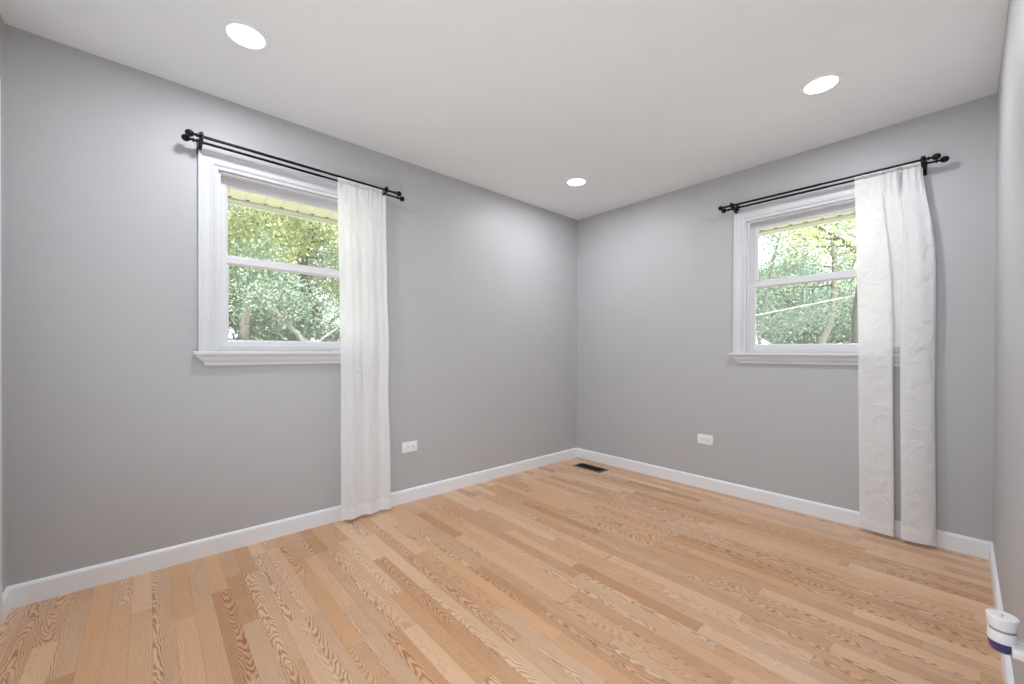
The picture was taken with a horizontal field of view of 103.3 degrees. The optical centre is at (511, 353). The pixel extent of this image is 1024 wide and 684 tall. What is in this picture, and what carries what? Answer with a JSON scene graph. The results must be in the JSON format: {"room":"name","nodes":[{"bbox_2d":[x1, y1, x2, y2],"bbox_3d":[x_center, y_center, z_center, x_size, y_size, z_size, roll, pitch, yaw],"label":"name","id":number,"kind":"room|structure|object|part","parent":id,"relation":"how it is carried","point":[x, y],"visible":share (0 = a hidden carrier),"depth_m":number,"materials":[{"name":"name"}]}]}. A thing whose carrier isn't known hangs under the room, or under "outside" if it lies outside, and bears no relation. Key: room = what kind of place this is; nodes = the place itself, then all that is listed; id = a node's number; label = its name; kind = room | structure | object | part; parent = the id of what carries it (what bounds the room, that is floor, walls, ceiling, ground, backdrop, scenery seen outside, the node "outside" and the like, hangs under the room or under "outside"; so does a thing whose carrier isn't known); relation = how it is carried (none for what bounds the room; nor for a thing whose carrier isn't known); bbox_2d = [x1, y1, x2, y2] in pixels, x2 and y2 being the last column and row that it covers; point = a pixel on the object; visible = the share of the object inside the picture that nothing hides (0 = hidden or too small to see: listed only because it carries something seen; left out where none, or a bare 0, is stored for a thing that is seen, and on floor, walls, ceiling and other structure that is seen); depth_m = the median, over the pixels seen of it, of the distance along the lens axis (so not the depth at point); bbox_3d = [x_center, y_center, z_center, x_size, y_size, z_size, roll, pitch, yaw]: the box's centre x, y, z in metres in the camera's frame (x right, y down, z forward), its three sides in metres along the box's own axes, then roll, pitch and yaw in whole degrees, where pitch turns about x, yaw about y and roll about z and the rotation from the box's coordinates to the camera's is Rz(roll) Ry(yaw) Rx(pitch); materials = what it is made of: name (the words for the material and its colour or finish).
{"room":"empty bedroom","nodes":[
{"label":"empty bedroom","id":0,"kind":"room"},
{"bbox_2d":[0,14,6,593],"bbox_3d":[-1.245,-0.142,0.602,0.160,2.440,2.777,0,0,-42],"label":"wall","id":1,"kind":"structure","parent":0,"point":[2,24],"depth_m":1.66,"materials":[{"name":"grey paint"}]},
{"bbox_2d":[0,79,2,630],"bbox_3d":[-1.673,0.005,1.260,0.080,2.135,0.890,0,0,-42],"label":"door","id":2,"kind":"structure","parent":1,"relation":"in","point":[1,605],"depth_m":1.56,"materials":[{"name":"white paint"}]},
{"bbox_2d":[2,587,10,623],"bbox_3d":[-2.055,1.022,1.638,0.014,0.094,0.168,0,0,-42],"label":"baseboard","id":3,"kind":"structure","parent":1,"relation":"attached to","point":[6,596],"depth_m":1.65,"materials":[{"name":"white wood"}]},
{"bbox_2d":[5,24,576,585],"bbox_3d":[-0.774,-0.154,2.996,4.057,2.440,0.160,0,0,-42],"label":"wall","id":4,"kind":"structure","parent":0,"point":[121,442],"depth_m":2.07,"materials":[{"name":"grey paint"}]},
{"bbox_2d":[193,148,340,365],"bbox_3d":[-1.313,-0.503,2.486,1.029,1.133,0.216,0,0,-42],"label":"window","id":5,"kind":"structure","parent":4,"relation":"in","point":[218,172],"depth_m":2.23,"materials":[{"name":"white paint"}]},
{"bbox_3d":[-1.268,-0.004,2.437,1.029,0.020,0.076,0,0,-42],"label":"sill","id":6,"kind":"part","parent":5,"relation":"part of","materials":[{"name":"white paint"}]},
{"bbox_3d":[-1.316,-0.501,2.490,0.813,0.960,0.108,0,0,-42],"label":"frame","id":7,"kind":"part","parent":5,"relation":"part of","materials":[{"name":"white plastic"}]},
{"bbox_3d":[-1.323,-0.739,2.497,0.795,0.462,0.032,0,0,-42],"label":"sash","id":8,"kind":"part","parent":5,"relation":"part of","materials":[{"name":"white plastic"}]},
{"bbox_3d":[-1.297,-0.282,2.469,0.797,0.494,0.032,0,0,-42],"label":"sash","id":9,"kind":"part","parent":5,"relation":"part of","materials":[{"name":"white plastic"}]},
{"bbox_2d":[7,448,576,608],"bbox_3d":[-0.720,1.020,2.938,3.737,0.094,0.014,0,0,-42],"label":"baseboard","id":10,"kind":"structure","parent":4,"relation":"attached to","point":[29,592],"depth_m":2.16,"materials":[{"name":"white wood"}]},
{"bbox_2d":[181,129,404,201],"bbox_3d":[-1.194,-1.071,2.412,1.206,0.084,0.136,1,0,-42],"label":"curtain rod","id":11,"kind":"object","parent":4,"relation":"attached to","point":[189,133],"visible":0.91,"depth_m":2.23,"materials":[{"name":"black metal"}]},
{"bbox_2d":[338,177,390,520],"bbox_3d":[-0.954,-0.023,2.628,0.343,2.140,0.043,0,0,-44],"label":"curtain","id":12,"kind":"object","parent":11,"relation":"hanging from","point":[364,330],"visible":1,"depth_m":2.63,"materials":[{"name":"white fabric"}]},
{"bbox_2d":[402,440,416,452],"bbox_3d":[-0.738,0.673,2.922,0.120,0.077,0.008,0,0,-42],"label":"wall outlet","id":13,"kind":"object","parent":4,"relation":"attached to","point":[411,446],"visible":1,"depth_m":2.92,"materials":[{"name":"white plastic"}]},
{"bbox_2d":[0,457,1003,683],"bbox_3d":[0.202,1.135,1.910,4.057,0.120,3.097,0,0,-42],"label":"floor","id":14,"kind":"structure","parent":0,"point":[561,572],"depth_m":1.74,"materials":[{"name":"beige wood"}]},
{"bbox_2d":[573,463,607,472],"bbox_3d":[0.733,1.064,3.786,0.140,0.005,0.310,0,0,-42],"label":"floor vent","id":15,"kind":"object","parent":14,"relation":"in","point":[581,465],"visible":1,"depth_m":3.78,"materials":[{"name":"brown metal"}]},
{"bbox_2d":[0,0,1008,219],"bbox_3d":[0.210,-1.425,1.896,4.057,0.120,3.097,0,0,-42],"label":"ceiling","id":16,"kind":"structure","parent":0,"point":[640,100],"depth_m":1.96,"materials":[{"name":"white paint"}]},
{"bbox_2d":[220,18,270,50],"bbox_3d":[-1.142,-1.363,1.739,0.181,0.009,0.181,0,0,-42],"label":"recessed light","id":17,"kind":"object","parent":16,"relation":"in","point":[244,34],"visible":1,"depth_m":1.73,"materials":[{"name":"white paint"}]},
{"bbox_2d":[565,177,587,185],"bbox_3d":[0.511,-1.366,3.221,0.181,0.009,0.181,0,0,-42],"label":"recessed light","id":18,"kind":"object","parent":16,"relation":"in","point":[573,181],"visible":1,"depth_m":3.20,"materials":[{"name":"white paint"}]},
{"bbox_2d":[799,72,843,95],"bbox_3d":[1.558,-1.356,2.042,0.181,0.009,0.181,0,0,-42],"label":"recessed light","id":19,"kind":"object","parent":16,"relation":"in","point":[824,82],"visible":1,"depth_m":2.03,"materials":[{"name":"white paint"}]},
{"bbox_2d":[576,93,996,541],"bbox_3d":[1.710,-0.146,3.144,0.160,2.440,2.937,0,0,-42],"label":"wall","id":20,"kind":"structure","parent":0,"point":[656,371],"depth_m":2.90,"materials":[{"name":"grey paint"}]},
{"bbox_2d":[697,434,712,445],"bbox_3d":[1.534,0.682,3.216,0.008,0.077,0.120,0,0,-42],"label":"wall outlet","id":21,"kind":"object","parent":20,"relation":"attached to","point":[702,439],"visible":1,"depth_m":3.21,"materials":[{"name":"white plastic"}]},
{"bbox_2d":[576,447,990,559],"bbox_3d":[1.588,1.026,3.152,0.014,0.094,2.777,0,0,-42],"label":"baseboard","id":22,"kind":"structure","parent":20,"relation":"attached to","point":[963,544],"depth_m":2.84,"materials":[{"name":"white wood"}]},
{"bbox_2d":[729,184,899,366],"bbox_3d":[2.054,-0.493,2.733,0.216,1.133,1.029,0,0,-42],"label":"window","id":23,"kind":"structure","parent":20,"relation":"in","point":[748,223],"depth_m":2.87,"materials":[{"name":"white paint"}]},
{"bbox_3d":[2.066,-0.729,2.743,0.032,0.462,0.795,0,0,-42],"label":"sash","id":24,"kind":"part","parent":23,"relation":"part of","materials":[{"name":"white plastic"}]},
{"bbox_3d":[2.000,0.005,2.689,0.076,0.020,1.029,0,0,-42],"label":"sill","id":25,"kind":"part","parent":23,"relation":"part of","materials":[{"name":"white paint"}]},
{"bbox_3d":[2.034,-0.273,2.718,0.032,0.494,0.797,0,0,-42],"label":"sash","id":26,"kind":"part","parent":23,"relation":"part of","materials":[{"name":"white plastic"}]},
{"bbox_2d":[718,153,949,213],"bbox_3d":[1.971,-1.062,2.628,0.136,0.084,1.181,0,1,-42],"label":"curtain rod","id":27,"kind":"object","parent":20,"relation":"attached to","point":[936,156],"visible":1,"depth_m":2.57,"materials":[{"name":"black metal"}]},
{"bbox_2d":[854,162,935,545],"bbox_3d":[2.212,-0.012,2.350,0.050,2.138,0.358,0,0,-42],"label":"curtain","id":28,"kind":"object","parent":27,"relation":"hanging from","point":[896,255],"visible":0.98,"depth_m":2.35,"materials":[{"name":"white fabric"}]},
{"bbox_2d":[987,636,1011,654],"bbox_3d":[1.181,0.704,0.976,0.046,0.028,0.046,0,0,-42],"label":"label","id":29,"kind":"object","parent":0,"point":[1003,646],"depth_m":0.96,"materials":[{"name":"paper"}]},
{"bbox_2d":[993,0,1023,683],"bbox_3d":[1.126,-0.135,0.756,3.897,2.440,0.160,0,0,-42],"label":"wall","id":30,"kind":"structure","parent":0,"point":[1008,475],"depth_m":1.39,"materials":[{"name":"grey paint"}]},
{"bbox_2d":[989,542,1014,683],"bbox_3d":[1.124,1.037,0.880,3.737,0.094,0.014,0,0,-42],"label":"baseboard","id":31,"kind":"structure","parent":30,"relation":"attached to","point":[1007,672],"depth_m":1.65,"materials":[{"name":"white wood"}]},
{"bbox_2d":[985,609,1023,661],"bbox_3d":[1.181,0.674,0.966,0.066,0.089,0.068,0,0,-42],"label":"air freshener","id":32,"kind":"object","parent":30,"relation":"attached to","point":[1002,627],"visible":1,"depth_m":0.96,"materials":[{"name":"white plastic"}]},
{"label":"outside","id":33,"kind":"structure","parent":0,"visible":0},
{"label":"lawn","id":34,"kind":"structure","parent":33,"visible":0},
{"bbox_2d":[228,204,337,294],"bbox_3d":[-6.161,-2.447,7.388,6.691,8.061,6.705,0,0,-16],"label":"leafy tree","id":35,"kind":"object","parent":34,"relation":"on","point":[297,236],"visible":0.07,"depth_m":8.13,"materials":[{"name":"green plant"}]},
{"bbox_2d":[228,219,339,341],"bbox_3d":[-4.083,-0.330,7.375,3.530,3.918,2.789,0,0,-42],"label":"leafy tree","id":36,"kind":"object","parent":34,"relation":"on","point":[265,300],"visible":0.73,"depth_m":6.97,"materials":[{"name":"green plant"}]},
{"bbox_2d":[228,204,339,341],"bbox_3d":[-5.024,-1.927,9.741,4.020,7.026,4.579,0,0,-19],"label":"leafy tree","id":37,"kind":"object","parent":34,"relation":"on","point":[332,259],"visible":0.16,"depth_m":9.57,"materials":[{"name":"green plant"}]},
{"bbox_2d":[229,272,339,340],"bbox_3d":[-9.431,-0.682,14.135,6.024,4.437,5.572,0,0,-34],"label":"leafy tree","id":38,"kind":"object","parent":34,"relation":"on","point":[234,326],"visible":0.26,"depth_m":13.59,"materials":[{"name":"green plant"}]},
{"bbox_2d":[229,209,339,339],"bbox_3d":[-7.934,-3.004,12.117,6.127,9.146,7.815,0,0,23],"label":"leafy tree","id":39,"kind":"object","parent":34,"relation":"on","point":[243,333],"visible":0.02,"depth_m":12.26,"materials":[{"name":"green plant"}]},
{"bbox_2d":[235,210,339,341],"bbox_3d":[-10.139,-2.733,18.100,10.099,8.493,8.378,0,0,29],"label":"leafy tree","id":40,"kind":"object","parent":34,"relation":"on","point":[336,336],"visible":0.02,"depth_m":16.36,"materials":[{"name":"green plant"}]},
{"bbox_2d":[756,218,855,343],"bbox_3d":[9.228,-2.481,12.285,6.287,8.207,6.049,0,0,11],"label":"leafy tree","id":41,"kind":"object","parent":34,"relation":"on","point":[825,334],"visible":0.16,"depth_m":11.37,"materials":[{"name":"green plant"}]},
{"bbox_2d":[756,221,856,343],"bbox_3d":[6.198,-1.580,9.177,4.074,6.391,4.293,0,0,-28],"label":"leafy tree","id":42,"kind":"object","parent":34,"relation":"on","point":[788,321],"visible":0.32,"depth_m":9.02,"materials":[{"name":"green plant"}]},
{"bbox_2d":[756,251,856,343],"bbox_3d":[11.470,-1.247,14.233,7.871,5.729,7.655,0,0,32],"label":"leafy tree","id":43,"kind":"object","parent":34,"relation":"on","point":[844,331],"visible":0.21,"depth_m":13.43,"materials":[{"name":"green plant"}]},
{"bbox_2d":[760,219,857,342],"bbox_3d":[6.720,-2.301,6.691,4.612,7.888,4.430,0,0,42],"label":"leafy tree","id":44,"kind":"object","parent":34,"relation":"on","point":[836,237],"visible":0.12,"depth_m":7.12,"materials":[{"name":"green plant"}]},
{"bbox_2d":[763,219,855,300],"bbox_3d":[16.261,-3.327,19.176,8.573,9.877,8.930,0,0,32],"label":"leafy tree","id":45,"kind":"object","parent":34,"relation":"on","point":[849,260],"visible":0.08,"depth_m":19.58,"materials":[{"name":"green plant"}]},
{"bbox_3d":[0.559,-1.906,-0.408,8.292,1.210,8.669,0,0,-42],"label":"house roof","id":46,"kind":"structure","parent":0,"visible":0},
{"bbox_2d":[228,188,337,225],"bbox_3d":[-1.368,-1.216,3.127,6.460,0.200,0.841,0,0,-42],"label":"eave","id":47,"kind":"object","parent":46,"relation":"attached to","point":[235,197],"visible":0.16,"depth_m":3.13,"materials":[{"name":"beige plastic"}]},
{"bbox_2d":[759,211,855,235],"bbox_3d":[2.788,-1.200,2.690,0.841,0.200,6.700,0,0,-42],"label":"eave","id":48,"kind":"object","parent":46,"relation":"attached to","point":[849,215],"visible":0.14,"depth_m":3.47,"materials":[{"name":"beige plastic"}]},
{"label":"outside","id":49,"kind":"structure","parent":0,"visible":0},
{"bbox_2d":[757,295,854,314],"bbox_3d":[6.207,-1.159,7.232,0.018,1.768,12.712,0,0,-31],"label":"overhead cable","id":50,"kind":"object","parent":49,"point":[852,295],"visible":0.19,"depth_m":7.93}
]}

